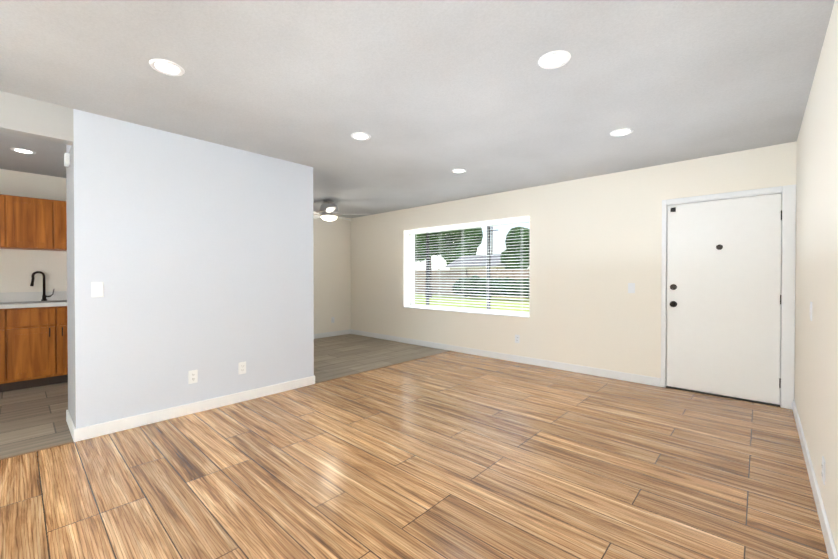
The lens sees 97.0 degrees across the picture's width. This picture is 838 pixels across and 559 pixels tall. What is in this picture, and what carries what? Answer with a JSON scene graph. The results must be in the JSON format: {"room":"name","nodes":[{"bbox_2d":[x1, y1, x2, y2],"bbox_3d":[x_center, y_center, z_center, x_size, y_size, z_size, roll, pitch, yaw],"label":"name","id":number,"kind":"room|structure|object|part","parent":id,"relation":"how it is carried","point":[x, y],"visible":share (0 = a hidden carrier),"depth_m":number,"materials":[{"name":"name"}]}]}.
{"room":"empty living room","nodes":[
{"label":"empty living room","id":0,"kind":"room"},
{"bbox_2d":[0,91,73,144],"bbox_3d":[-3.379,-1.121,1.868,0.120,0.240,2.394,0,1,43],"label":"header beam","id":1,"kind":"structure","parent":0,"point":[30,117],"depth_m":2.57,"materials":[{"name":"beige paint"}]},
{"bbox_2d":[0,169,350,333],"bbox_3d":[-3.885,-0.050,5.303,0.150,2.440,7.051,0,1,43],"label":"wall","id":2,"kind":"structure","parent":0,"point":[331,265],"depth_m":4.62,"materials":[{"name":"beige paint"}]},
{"bbox_2d":[0,194,7,248],"bbox_3d":[-4.740,-0.637,4.005,0.332,0.575,0.370,0,1,43],"label":"upper cabinet","id":3,"kind":"object","parent":2,"relation":"attached to","point":[3,198],"depth_m":4.03,"materials":[{"name":"brown wood"}]},
{"bbox_2d":[8,195,55,249],"bbox_3d":[-4.490,-0.639,4.278,0.332,0.575,0.370,0,1,43],"label":"upper cabinet","id":4,"kind":"object","parent":2,"relation":"attached to","point":[31,221],"depth_m":4.18,"materials":[{"name":"brown wood"}]},
{"bbox_2d":[56,200,66,250],"bbox_3d":[-4.239,-0.642,4.550,0.332,0.575,0.370,0,1,43],"label":"upper cabinet","id":5,"kind":"object","parent":2,"relation":"attached to","point":[61,215],"depth_m":4.35,"materials":[{"name":"brown wood"}]},
{"bbox_2d":[314,329,350,338],"bbox_3d":[-2.340,1.109,6.872,0.013,0.095,2.638,0,1,43],"label":"baseboard","id":6,"kind":"structure","parent":2,"relation":"attached to","point":[330,334],"depth_m":7.50,"materials":[{"name":"white wood"}]},
{"bbox_2d":[66,109,313,428],"bbox_3d":[-2.065,-0.036,3.638,0.570,2.440,1.975,0,1,43],"label":"wall","id":7,"kind":"structure","parent":0,"point":[191,253],"depth_m":3.22,"materials":[{"name":"white paint"}]},
{"bbox_2d":[66,410,74,440],"bbox_3d":[-2.743,1.143,2.921,0.583,0.095,0.013,0,1,43],"label":"baseboard","id":8,"kind":"structure","parent":7,"relation":"attached to","point":[71,426],"depth_m":2.88,"materials":[{"name":"white wood"}]},
{"bbox_2d":[66,142,75,428],"bbox_3d":[-2.735,0.043,2.911,0.569,2.105,0.002,0,1,43],"label":"end cap","id":9,"kind":"object","parent":7,"relation":"attached to","point":[70,288],"visible":0.86,"depth_m":2.87,"materials":[{"name":"white paint"}]},
{"bbox_2d":[64,153,69,166],"bbox_3d":[-2.752,-0.934,2.898,0.080,0.090,0.028,0,1,43],"label":"door chime","id":10,"kind":"object","parent":9,"relation":"attached to","point":[66,159],"visible":0.98,"depth_m":2.88,"materials":[{"name":"plastic"}]},
{"bbox_2d":[91,282,103,296],"bbox_3d":[-2.436,0.076,2.810,0.006,0.116,0.072,0,1,43],"label":"light switch","id":11,"kind":"object","parent":7,"relation":"attached to","point":[94,286],"visible":1,"depth_m":2.81,"materials":[{"name":"plastic"}]},
{"bbox_2d":[188,370,197,383],"bbox_3d":[-2.003,0.862,3.288,0.006,0.116,0.072,0,1,43],"label":"outlet","id":12,"kind":"object","parent":7,"relation":"attached to","point":[190,376],"visible":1,"depth_m":3.28,"materials":[{"name":"plastic"}]},
{"bbox_2d":[74,376,314,441],"bbox_3d":[-1.851,1.138,3.451,0.013,0.095,2.001,0,1,43],"label":"baseboard","id":13,"kind":"structure","parent":7,"relation":"attached to","point":[97,430],"depth_m":3.21,"materials":[{"name":"white wood"}]},
{"bbox_2d":[238,362,245,374],"bbox_3d":[-1.716,0.860,3.600,0.006,0.116,0.072,0,1,43],"label":"outlet","id":14,"kind":"object","parent":7,"relation":"attached to","point":[240,368],"visible":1,"depth_m":3.59,"materials":[{"name":"plastic"}]},
{"bbox_2d":[0,334,448,457],"bbox_3d":[-2.808,1.206,4.507,2.826,0.061,7.321,0,1,43],"label":"floor","id":15,"kind":"structure","parent":0,"point":[32,418],"depth_m":3.88,"materials":[{"name":"grey tile"}]},
{"bbox_2d":[0,306,7,391],"bbox_3d":[-4.762,0.741,3.786,0.612,0.878,0.740,0,1,43],"label":"base cabinet","id":16,"kind":"object","parent":15,"relation":"on","point":[3,309],"depth_m":3.85,"materials":[{"name":"brown wood"}]},
{"bbox_2d":[8,302,67,390],"bbox_3d":[-4.261,0.737,4.331,0.612,0.878,0.740,0,1,43],"label":"base cabinet","id":17,"kind":"object","parent":15,"relation":"on","point":[33,341],"depth_m":4.03,"materials":[{"name":"brown wood"}]},
{"bbox_2d":[0,291,66,308],"bbox_3d":[-4.356,0.224,4.210,0.631,0.149,3.700,0,1,43],"label":"countertop","id":18,"kind":"structure","parent":17,"relation":"on","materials":[{"name":"white stone"}]},
{"bbox_2d":[0,300,66,304],"bbox_3d":[-4.366,0.360,4.199,0.424,0.210,0.794,0,1,43],"label":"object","id":19,"kind":"structure","parent":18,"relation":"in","point":[42,301],"depth_m":4.29,"materials":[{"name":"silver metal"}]},
{"bbox_2d":[30,271,54,300],"bbox_3d":[-4.481,0.079,4.414,0.077,0.357,0.207,0,1,43],"label":"faucet","id":20,"kind":"object","parent":18,"relation":"on","point":[34,296],"depth_m":4.43,"materials":[{"name":"black metal"}]},
{"bbox_2d":[0,351,828,558],"bbox_3d":[-0.265,1.227,2.168,4.085,0.060,7.321,0,1,43],"label":"floor","id":21,"kind":"structure","parent":0,"point":[452,455],"depth_m":2.24,"materials":[{"name":"brown wood"}]},
{"bbox_2d":[0,441,71,459],"bbox_3d":[-3.341,1.197,1.840,0.024,0.005,2.374,0,1,43],"label":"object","id":22,"kind":"structure","parent":21,"relation":"on","point":[35,450],"depth_m":2.58,"materials":[{"name":"brown wood"}]},
{"bbox_2d":[315,351,449,383],"bbox_3d":[-0.323,1.169,5.121,0.024,0.005,2.512,0,1,43],"label":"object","id":23,"kind":"structure","parent":21,"relation":"on","point":[378,368],"depth_m":4.83,"materials":[{"name":"brown wood"}]},
{"bbox_2d":[666,386,779,406],"bbox_3d":[3.117,1.176,3.847,0.898,0.012,0.266,0,1,43],"label":"threshold","id":24,"kind":"object","parent":21,"relation":"on","point":[771,404],"visible":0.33,"depth_m":3.71,"materials":[{"name":"wood"}]},
{"bbox_2d":[0,0,834,217],"bbox_3d":[-1.305,-1.301,3.103,6.911,0.100,7.321,0,1,43],"label":"ceiling","id":25,"kind":"structure","parent":0,"point":[428,96],"depth_m":2.33,"materials":[{"name":"white paint"}]},
{"bbox_2d":[10,148,35,153],"bbox_3d":[-3.857,-1.252,3.615,0.176,0.006,0.176,0,1,43],"label":"recessed light","id":26,"kind":"object","parent":25,"relation":"in","point":[22,150],"visible":1,"depth_m":3.60,"materials":[{"name":"white plastic"}]},
{"bbox_2d":[149,59,184,75],"bbox_3d":[-1.475,-1.240,2.172,0.176,0.006,0.176,0,1,43],"label":"recessed light","id":27,"kind":"object","parent":25,"relation":"in","point":[167,67],"visible":1,"depth_m":2.17,"materials":[{"name":"white plastic"}]},
{"bbox_2d":[313,200,368,220],"bbox_3d":[-1.491,-1.111,5.998,1.248,0.330,1.276,0,1,43],"label":"fan","id":28,"kind":"object","parent":25,"relation":"hanging from","point":[328,211],"visible":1,"depth_m":5.89,"materials":[{"name":"white metal"}]},
{"bbox_3d":[-1.450,-1.159,5.981,0.307,0.235,0.307,0,1,43],"label":"motor","id":29,"kind":"part","parent":28,"relation":"part of","materials":[{"name":"silver metal"}]},
{"bbox_3d":[-1.450,-0.978,5.983,0.256,0.064,0.256,0,1,43],"label":"globe","id":30,"kind":"part","parent":28,"relation":"part of"},
{"bbox_2d":[351,132,370,139],"bbox_3d":[-0.507,-1.249,3.239,0.176,0.006,0.176,0,1,43],"label":"recessed light","id":31,"kind":"object","parent":25,"relation":"in","point":[360,136],"visible":0.96,"depth_m":3.23,"materials":[{"name":"white plastic"}]},
{"bbox_2d":[452,168,466,172],"bbox_3d":[0.464,-1.258,4.295,0.176,0.006,0.176,0,1,43],"label":"recessed light","id":32,"kind":"object","parent":25,"relation":"in","point":[459,170],"visible":0.96,"depth_m":4.28,"materials":[{"name":"white plastic"}]},
{"bbox_2d":[538,50,570,68],"bbox_3d":[0.765,-1.239,2.096,0.176,0.006,0.176,0,1,43],"label":"recessed light","id":33,"kind":"object","parent":25,"relation":"in","point":[555,59],"visible":1,"depth_m":2.09,"materials":[{"name":"white plastic"}]},
{"bbox_2d":[610,128,632,136],"bbox_3d":[1.719,-1.248,3.148,0.176,0.006,0.176,0,1,43],"label":"recessed light","id":34,"kind":"object","parent":25,"relation":"in","point":[621,132],"visible":0.98,"depth_m":3.14,"materials":[{"name":"white plastic"}]},
{"bbox_2d":[351,141,796,388],"bbox_3d":[1.082,-0.054,5.709,6.911,2.440,0.270,0,1,43],"label":"wall","id":35,"kind":"structure","parent":0,"point":[595,246],"depth_m":4.70,"materials":[{"name":"beige paint"}]},
{"bbox_2d":[403,306,528,317],"bbox_3d":[0.679,0.514,6.014,2.446,0.018,0.208,0,1,43],"label":"window sill","id":36,"kind":"structure","parent":35,"relation":"attached to","point":[479,312],"depth_m":5.85,"materials":[{"name":"white wood"}]},
{"bbox_2d":[408,221,529,314],"bbox_3d":[0.736,-0.182,6.070,2.448,1.408,0.164,0,1,43],"label":"window","id":37,"kind":"structure","parent":35,"relation":"in","point":[412,275],"depth_m":5.94,"materials":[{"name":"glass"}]},
{"bbox_3d":[0.157,-0.187,6.673,0.036,1.308,0.056,0,1,43],"label":"window mullion","id":38,"kind":"part","parent":37,"relation":"part of","materials":[{"name":"white plastic"}]},
{"bbox_3d":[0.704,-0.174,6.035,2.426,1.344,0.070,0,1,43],"label":"window blind bottom rail","id":39,"kind":"part","parent":37,"relation":"part of","materials":[{"name":"white plastic"}]},
{"bbox_2d":[408,217,529,233],"bbox_3d":[0.711,-0.860,6.036,2.434,0.047,0.060,0,1,43],"label":"blind headrail","id":40,"kind":"object","parent":37,"relation":"attached to","point":[474,225],"visible":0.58,"depth_m":5.87,"materials":[{"name":"white plastic"}]},
{"bbox_3d":[1.092,-0.180,5.814,0.036,1.308,0.056,0,1,43],"label":"window mullion","id":41,"kind":"part","parent":37,"relation":"part of","materials":[{"name":"white plastic"}]},
{"bbox_2d":[351,329,660,386],"bbox_3d":[0.605,1.117,5.965,5.577,0.095,0.013,0,1,43],"label":"baseboard","id":42,"kind":"structure","parent":35,"relation":"attached to","point":[641,379],"depth_m":5.11,"materials":[{"name":"white wood"}]},
{"bbox_2d":[515,335,519,342],"bbox_3d":[1.388,0.840,5.244,0.072,0.116,0.009,0,1,43],"label":"outlet","id":43,"kind":"object","parent":35,"relation":"attached to","point":[517,338],"visible":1,"depth_m":5.24,"materials":[{"name":"plastic"}]},
{"bbox_2d":[628,283,634,292],"bbox_3d":[2.441,0.099,4.264,0.072,0.116,0.018,0,1,43],"label":"light switch","id":44,"kind":"object","parent":35,"relation":"attached to","point":[631,287],"visible":1,"depth_m":4.26,"materials":[{"name":"plastic"}]},
{"bbox_2d":[666,193,781,404],"bbox_3d":[3.050,0.182,3.759,0.898,1.970,0.054,0,1,43],"label":"door leaf","id":45,"kind":"structure","parent":35,"relation":"in","point":[723,326],"depth_m":3.71,"materials":[{"name":"white paint"}]},
{"bbox_2d":[670,301,676,306],"bbox_3d":[2.729,0.266,3.986,0.066,0.066,0.072,0,1,43],"label":"door knob","id":46,"kind":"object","parent":45,"relation":"attached to","point":[673,303],"depth_m":3.97,"materials":[{"name":"brown metal"}]},
{"bbox_2d":[670,284,676,289],"bbox_3d":[2.746,0.081,4.003,0.062,0.062,0.022,0,1,43],"label":"deadbolt","id":47,"kind":"object","parent":45,"relation":"attached to","point":[673,286],"depth_m":4.00,"materials":[{"name":"brown metal"}]},
{"bbox_3d":[3.361,0.186,3.444,0.011,1.650,0.012,0,1,43],"label":"door hinges","id":48,"kind":"part","parent":45,"relation":"part of","materials":[{"name":"white metal"}]},
{"bbox_2d":[661,184,795,408],"bbox_3d":[3.129,0.159,3.816,1.031,2.048,0.285,0,1,43],"label":"door frame","id":49,"kind":"structure","parent":35,"relation":"attached to","point":[788,291],"depth_m":3.41,"materials":[{"name":"white wood"}]},
{"bbox_2d":[794,0,837,553],"bbox_3d":[1.092,-0.011,0.726,0.150,2.440,7.051,0,1,43],"label":"wall","id":50,"kind":"structure","parent":0,"point":[816,361],"depth_m":1.98,"materials":[{"name":"beige paint"}]},
{"bbox_2d":[810,302,811,320],"bbox_3d":[2.424,0.196,2.294,0.008,0.116,0.072,0,1,43],"label":"light switch","id":51,"kind":"object","parent":50,"relation":"attached to","point":[811,311],"visible":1,"depth_m":2.27,"materials":[{"name":"plastic"}]},
{"bbox_2d":[792,400,837,558],"bbox_3d":[1.076,1.161,0.840,0.013,0.095,6.883,0,1,43],"label":"baseboard","id":52,"kind":"structure","parent":50,"relation":"attached to","point":[828,538],"depth_m":1.94,"materials":[{"name":"white wood"}]},
{"bbox_2d":[822,456,825,484],"bbox_3d":[1.970,0.930,1.807,0.009,0.116,0.072,0,1,43],"label":"outlet","id":53,"kind":"object","parent":50,"relation":"attached to","point":[823,468],"visible":0.98,"depth_m":1.79,"materials":[{"name":"plastic"}]},
{"label":"outside","id":54,"kind":"structure","parent":0,"visible":0},
{"bbox_2d":[415,294,528,311],"bbox_3d":[17.392,0.967,48.527,100.000,0.100,84.829,0,1,43],"label":"lawn","id":55,"kind":"structure","parent":54,"point":[440,301],"depth_m":18.91,"materials":[{"name":"green plant"}]},
{"bbox_2d":[415,229,466,296],"bbox_3d":[0.337,-3.517,23.439,5.953,9.300,6.114,0,1,43],"label":"tree","id":56,"kind":"object","parent":55,"relation":"on","point":[457,239],"depth_m":21.22,"materials":[{"name":"green plant"}]},
{"bbox_3d":[0.337,-4.609,23.430,5.953,7.116,6.114,0,1,43],"label":"crown","id":57,"kind":"part","parent":56,"relation":"part of","materials":[{"name":"green plant"}]},
{"bbox_2d":[440,227,482,264],"bbox_3d":[6.708,-4.749,64.892,8.410,11.051,6.818,0,1,43],"label":"tree","id":58,"kind":"object","parent":55,"relation":"on","point":[470,237],"depth_m":62.00,"materials":[{"name":"green plant"}]},
{"bbox_2d":[415,268,528,297],"bbox_3d":[3.788,0.196,24.865,40.000,1.850,0.130,0,1,43],"label":"fence","id":59,"kind":"object","parent":55,"relation":"on","point":[439,278],"depth_m":26.34,"materials":[{"name":"grey wood"}]},
{"bbox_2d":[445,254,504,269],"bbox_3d":[9.107,-1.250,50.578,8.000,4.300,8.000,0,1,43],"label":"house","id":60,"kind":"structure","parent":55,"relation":"on","point":[495,258],"depth_m":48.63,"materials":[{"name":"paint"}]},
{"bbox_2d":[452,276,528,298],"bbox_3d":[5.976,0.437,19.543,10.160,1.352,1.905,0,1,43],"label":"hedge","id":61,"kind":"object","parent":55,"relation":"on","point":[478,279],"depth_m":20.68,"materials":[{"name":"green plant"}]},
{"bbox_2d":[486,226,497,253],"bbox_3d":[11.063,-3.649,56.231,2.200,9.000,0.280,0,1,43],"label":"pole","id":62,"kind":"object","parent":55,"relation":"on","point":[492,238],"depth_m":56.13,"materials":[{"name":"grey metal"}]},
{"bbox_2d":[500,226,529,268],"bbox_3d":[9.018,-1.777,32.485,3.472,5.665,3.618,0,1,43],"label":"tree","id":63,"kind":"object","parent":55,"relation":"on","point":[521,258],"depth_m":31.43,"materials":[{"name":"green plant"}]}
]}

